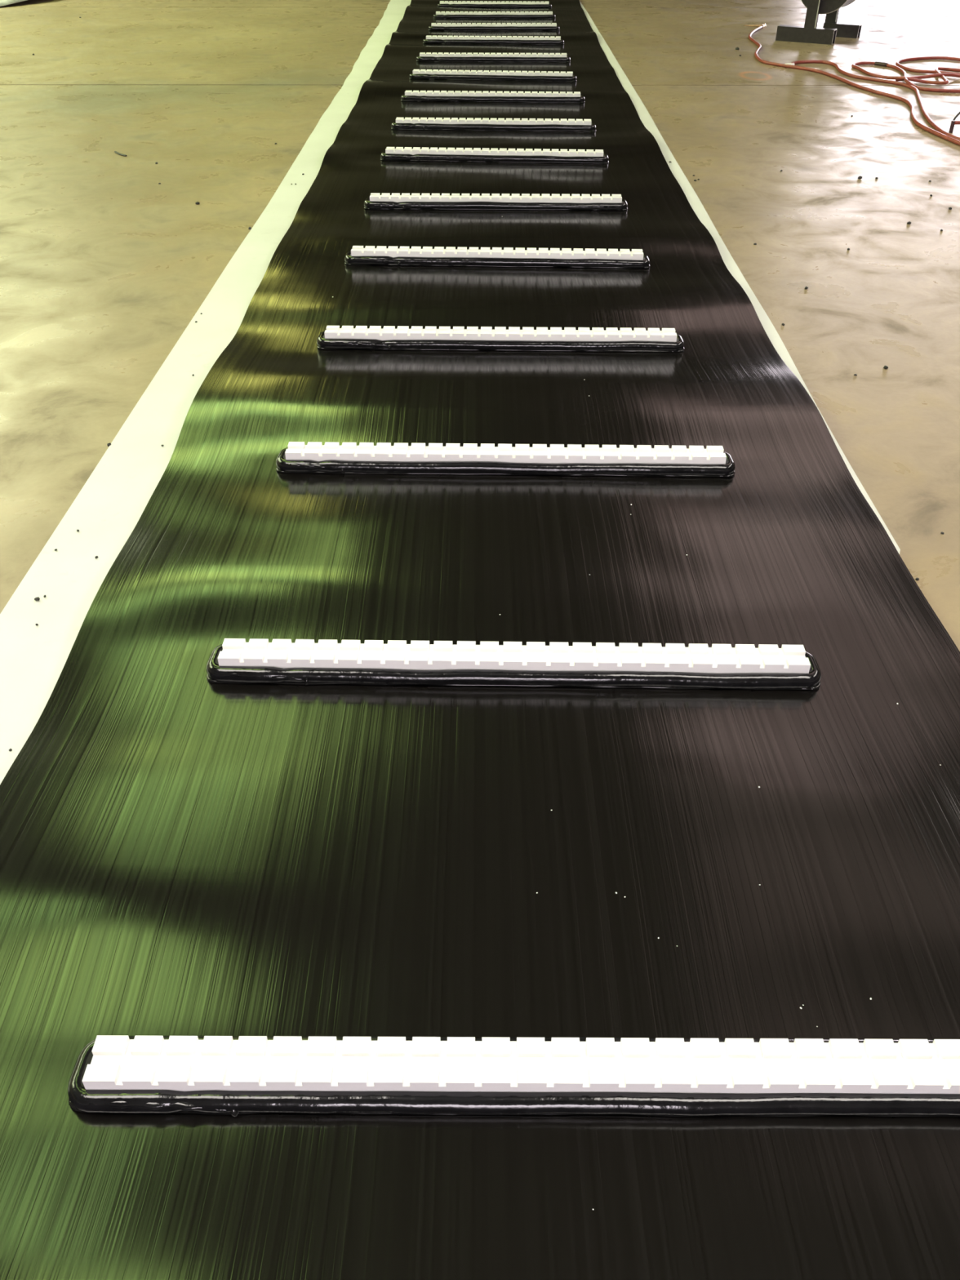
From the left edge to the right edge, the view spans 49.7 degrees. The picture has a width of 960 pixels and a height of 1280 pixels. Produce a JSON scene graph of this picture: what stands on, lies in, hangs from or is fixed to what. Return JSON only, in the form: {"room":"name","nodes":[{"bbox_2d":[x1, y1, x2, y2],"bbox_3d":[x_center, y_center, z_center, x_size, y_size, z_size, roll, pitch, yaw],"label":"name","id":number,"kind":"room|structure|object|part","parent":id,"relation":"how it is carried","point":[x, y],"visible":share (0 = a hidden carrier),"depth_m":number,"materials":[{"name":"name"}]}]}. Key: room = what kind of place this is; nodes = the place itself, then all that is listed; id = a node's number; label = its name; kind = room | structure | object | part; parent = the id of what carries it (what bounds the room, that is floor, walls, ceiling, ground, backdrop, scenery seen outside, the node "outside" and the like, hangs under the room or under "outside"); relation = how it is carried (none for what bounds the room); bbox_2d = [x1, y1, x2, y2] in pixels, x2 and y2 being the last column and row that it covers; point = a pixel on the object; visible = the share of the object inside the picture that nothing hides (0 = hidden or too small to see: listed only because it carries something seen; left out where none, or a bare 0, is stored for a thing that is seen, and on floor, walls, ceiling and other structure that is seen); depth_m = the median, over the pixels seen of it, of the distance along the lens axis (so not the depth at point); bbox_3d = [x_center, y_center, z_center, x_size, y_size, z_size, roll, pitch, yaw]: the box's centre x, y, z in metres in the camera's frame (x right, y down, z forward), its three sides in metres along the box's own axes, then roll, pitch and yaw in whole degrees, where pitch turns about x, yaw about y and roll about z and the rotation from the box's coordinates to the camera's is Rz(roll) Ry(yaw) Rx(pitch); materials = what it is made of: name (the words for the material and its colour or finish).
{"room":"factory floor","nodes":[
{"label":"factory floor","id":0,"kind":"room"},
{"bbox_2d":[0,0,959,651],"bbox_3d":[1.500,-3.672,7.257,29.000,0.200,28.000,0,37,0],"label":"floor","id":1,"kind":"structure","parent":0,"point":[104,265],"depth_m":5.30,"materials":[{"name":"concrete"}]},
{"bbox_2d":[0,0,26,6],"bbox_3d":[-6.264,-7.646,12.169,2.671,0.176,2.170,0,37,0],"label":"plastic sheet","id":2,"kind":"object","parent":1,"relation":"on","point":[2,2],"visible":1,"depth_m":11.55,"materials":[{"name":"white plastic"}]},
{"bbox_2d":[114,151,127,156],"bbox_3d":[-2.046,-2.764,5.888,0.020,0.007,0.136,-29,46,-32],"label":"scrap","id":3,"kind":"object","parent":1,"relation":"on","point":[116,152],"visible":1,"depth_m":5.87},
{"bbox_2d":[0,0,959,1279],"bbox_3d":[0.036,-3.320,6.583,2.235,0.053,15.900,0,37,0],"label":"sheet","id":4,"kind":"object","parent":1,"relation":"on","point":[112,501],"depth_m":1.91,"materials":[{"name":"black rubber"}]},
{"bbox_3d":[0.117,-3.321,6.582,2.070,0.049,15.933,0,37,0],"label":"rubber strip","id":5,"kind":"part","parent":4,"relation":"part of","materials":[{"name":"black rubber"}]},
{"bbox_2d":[400,90,584,102],"bbox_3d":[0.086,-3.728,7.108,1.265,0.058,0.112,2,37,2],"label":"bar","id":6,"kind":"object","parent":4,"relation":"on","point":[435,96],"visible":1,"depth_m":7.08,"materials":[{"name":"white plastic"}]},
{"bbox_2d":[408,69,576,81],"bbox_3d":[0.094,-4.244,7.786,1.265,0.056,0.111,3,37,4],"label":"bar","id":7,"kind":"object","parent":4,"relation":"on","point":[499,75],"visible":1,"depth_m":7.75,"materials":[{"name":"white plastic"}]},
{"bbox_2d":[391,117,595,131],"bbox_3d":[0.082,-3.177,6.383,1.265,0.057,0.110,2,37,2],"label":"bar","id":8,"kind":"object","parent":4,"relation":"on","point":[415,123],"visible":1,"depth_m":6.35,"materials":[{"name":"white plastic"}]},
{"bbox_2d":[416,52,570,62],"bbox_3d":[0.108,-4.766,8.474,1.265,0.057,0.110,1,37,1],"label":"bar","id":9,"kind":"object","parent":4,"relation":"on","point":[440,56],"visible":1,"depth_m":8.44,"materials":[{"name":"white plastic"}]},
{"bbox_2d":[422,35,564,44],"bbox_3d":[0.119,-5.362,9.258,1.264,0.057,0.113,2,37,2],"label":"bar","id":10,"kind":"object","parent":4,"relation":"on","point":[433,39],"visible":1,"depth_m":9.23,"materials":[{"name":"white plastic"}]},
{"bbox_2d":[427,22,559,31],"bbox_3d":[0.134,-5.896,9.960,1.265,0.057,0.113,0,37,0],"label":"bar","id":11,"kind":"object","parent":4,"relation":"on","point":[533,26],"visible":1,"depth_m":9.93,"materials":[{"name":"white plastic"}]},
{"bbox_2d":[432,11,555,18],"bbox_3d":[0.147,-6.448,10.688,1.264,0.057,0.110,0,37,0],"label":"bar","id":12,"kind":"object","parent":4,"relation":"on","point":[442,15],"visible":1,"depth_m":10.65,"materials":[{"name":"white plastic"}]},
{"bbox_2d":[436,0,551,8],"bbox_3d":[0.159,-7.012,11.429,1.265,0.056,0.112,1,37,1],"label":"bar","id":13,"kind":"object","parent":4,"relation":"on","point":[494,4],"visible":0.97,"depth_m":11.39,"materials":[{"name":"white plastic"}]},
{"bbox_2d":[380,146,608,164],"bbox_3d":[0.079,-2.683,5.732,1.265,0.057,0.113,2,37,3],"label":"bar","id":14,"kind":"object","parent":4,"relation":"on","point":[399,153],"visible":1,"depth_m":5.70,"materials":[{"name":"white plastic"}]},
{"bbox_2d":[364,192,627,210],"bbox_3d":[0.075,-2.101,4.966,1.265,0.057,0.113,1,37,1],"label":"bar","id":15,"kind":"object","parent":4,"relation":"on","point":[535,202],"visible":1,"depth_m":4.93,"materials":[{"name":"white plastic"}]},
{"bbox_2d":[344,245,649,268],"bbox_3d":[0.070,-1.585,4.288,1.264,0.057,0.111,1,37,2],"label":"bar","id":16,"kind":"object","parent":4,"relation":"on","point":[358,255],"visible":1,"depth_m":4.26,"materials":[{"name":"white plastic"}]},
{"bbox_2d":[316,325,684,352],"bbox_3d":[0.070,-1.039,3.568,1.265,0.057,0.114,1,37,1],"label":"bar","id":17,"kind":"object","parent":4,"relation":"on","point":[346,337],"visible":1,"depth_m":3.54,"materials":[{"name":"white plastic"}]},
{"bbox_2d":[275,441,734,477],"bbox_3d":[0.069,-0.500,2.859,1.265,0.057,0.111,1,37,1],"label":"bar","id":18,"kind":"object","parent":4,"relation":"on","point":[314,457],"visible":1,"depth_m":2.83,"materials":[{"name":"white plastic"}]},
{"bbox_2d":[67,1035,959,1117],"bbox_3d":[0.070,0.593,1.421,1.264,0.058,0.111,0,37,0],"label":"bar","id":19,"kind":"object","parent":4,"relation":"on","point":[234,1076],"visible":1,"depth_m":1.39,"materials":[{"name":"white plastic"}]},
{"bbox_2d":[206,638,821,690],"bbox_3d":[0.067,0.047,2.139,1.265,0.056,0.114,1,37,1],"label":"bar","id":20,"kind":"object","parent":4,"relation":"on","point":[306,662],"visible":1,"depth_m":2.11,"materials":[{"name":"white plastic"}]},
{"bbox_2d":[775,0,862,44],"bbox_3d":[3.191,-5.812,9.304,0.771,0.731,0.610,20,42,25],"label":"fan","id":21,"kind":"object","parent":1,"relation":"on","point":[809,33],"visible":1,"depth_m":9.31,"materials":[{"name":"black metal"}]},
{"bbox_3d":[2.969,-5.698,9.163,0.103,0.520,0.045,20,42,25],"label":"post","id":22,"kind":"part","parent":21,"relation":"part of","materials":[{"name":"black metal"}]},
{"bbox_3d":[3.275,-5.966,9.516,0.103,0.520,0.045,20,42,25],"label":"post","id":23,"kind":"part","parent":21,"relation":"part of","materials":[{"name":"black metal"}]},
{"bbox_2d":[743,23,959,146],"bbox_3d":[2.612,-4.409,8.043,0.642,0.038,5.468,0,37,0],"label":"air hose","id":24,"kind":"object","parent":1,"relation":"on","point":[908,103],"visible":1,"depth_m":7.58,"materials":[{"name":"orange rubber"}]},
{"bbox_2d":[785,60,959,141],"bbox_3d":[2.911,-3.809,7.253,0.561,0.028,3.049,-5,38,-6],"label":"air hose","id":25,"kind":"object","parent":1,"relation":"on","point":[926,115],"visible":0.97,"depth_m":7.68,"materials":[{"name":"red rubber"}]},
{"bbox_2d":[851,56,959,93],"bbox_3d":[3.557,-4.382,7.985,1.182,0.057,1.554,0,37,0],"label":"coiled hose","id":26,"kind":"object","parent":1,"relation":"on","point":[899,67],"visible":1,"depth_m":7.95,"materials":[{"name":"red rubber"}]},
{"bbox_2d":[948,120,959,133],"bbox_3d":[3.184,-3.150,6.350,0.615,0.066,0.032,-2,37,-3],"label":"hose","id":27,"kind":"object","parent":1,"relation":"on","point":[953,122],"visible":1,"depth_m":6.33,"materials":[{"name":"rubber"}]}
]}

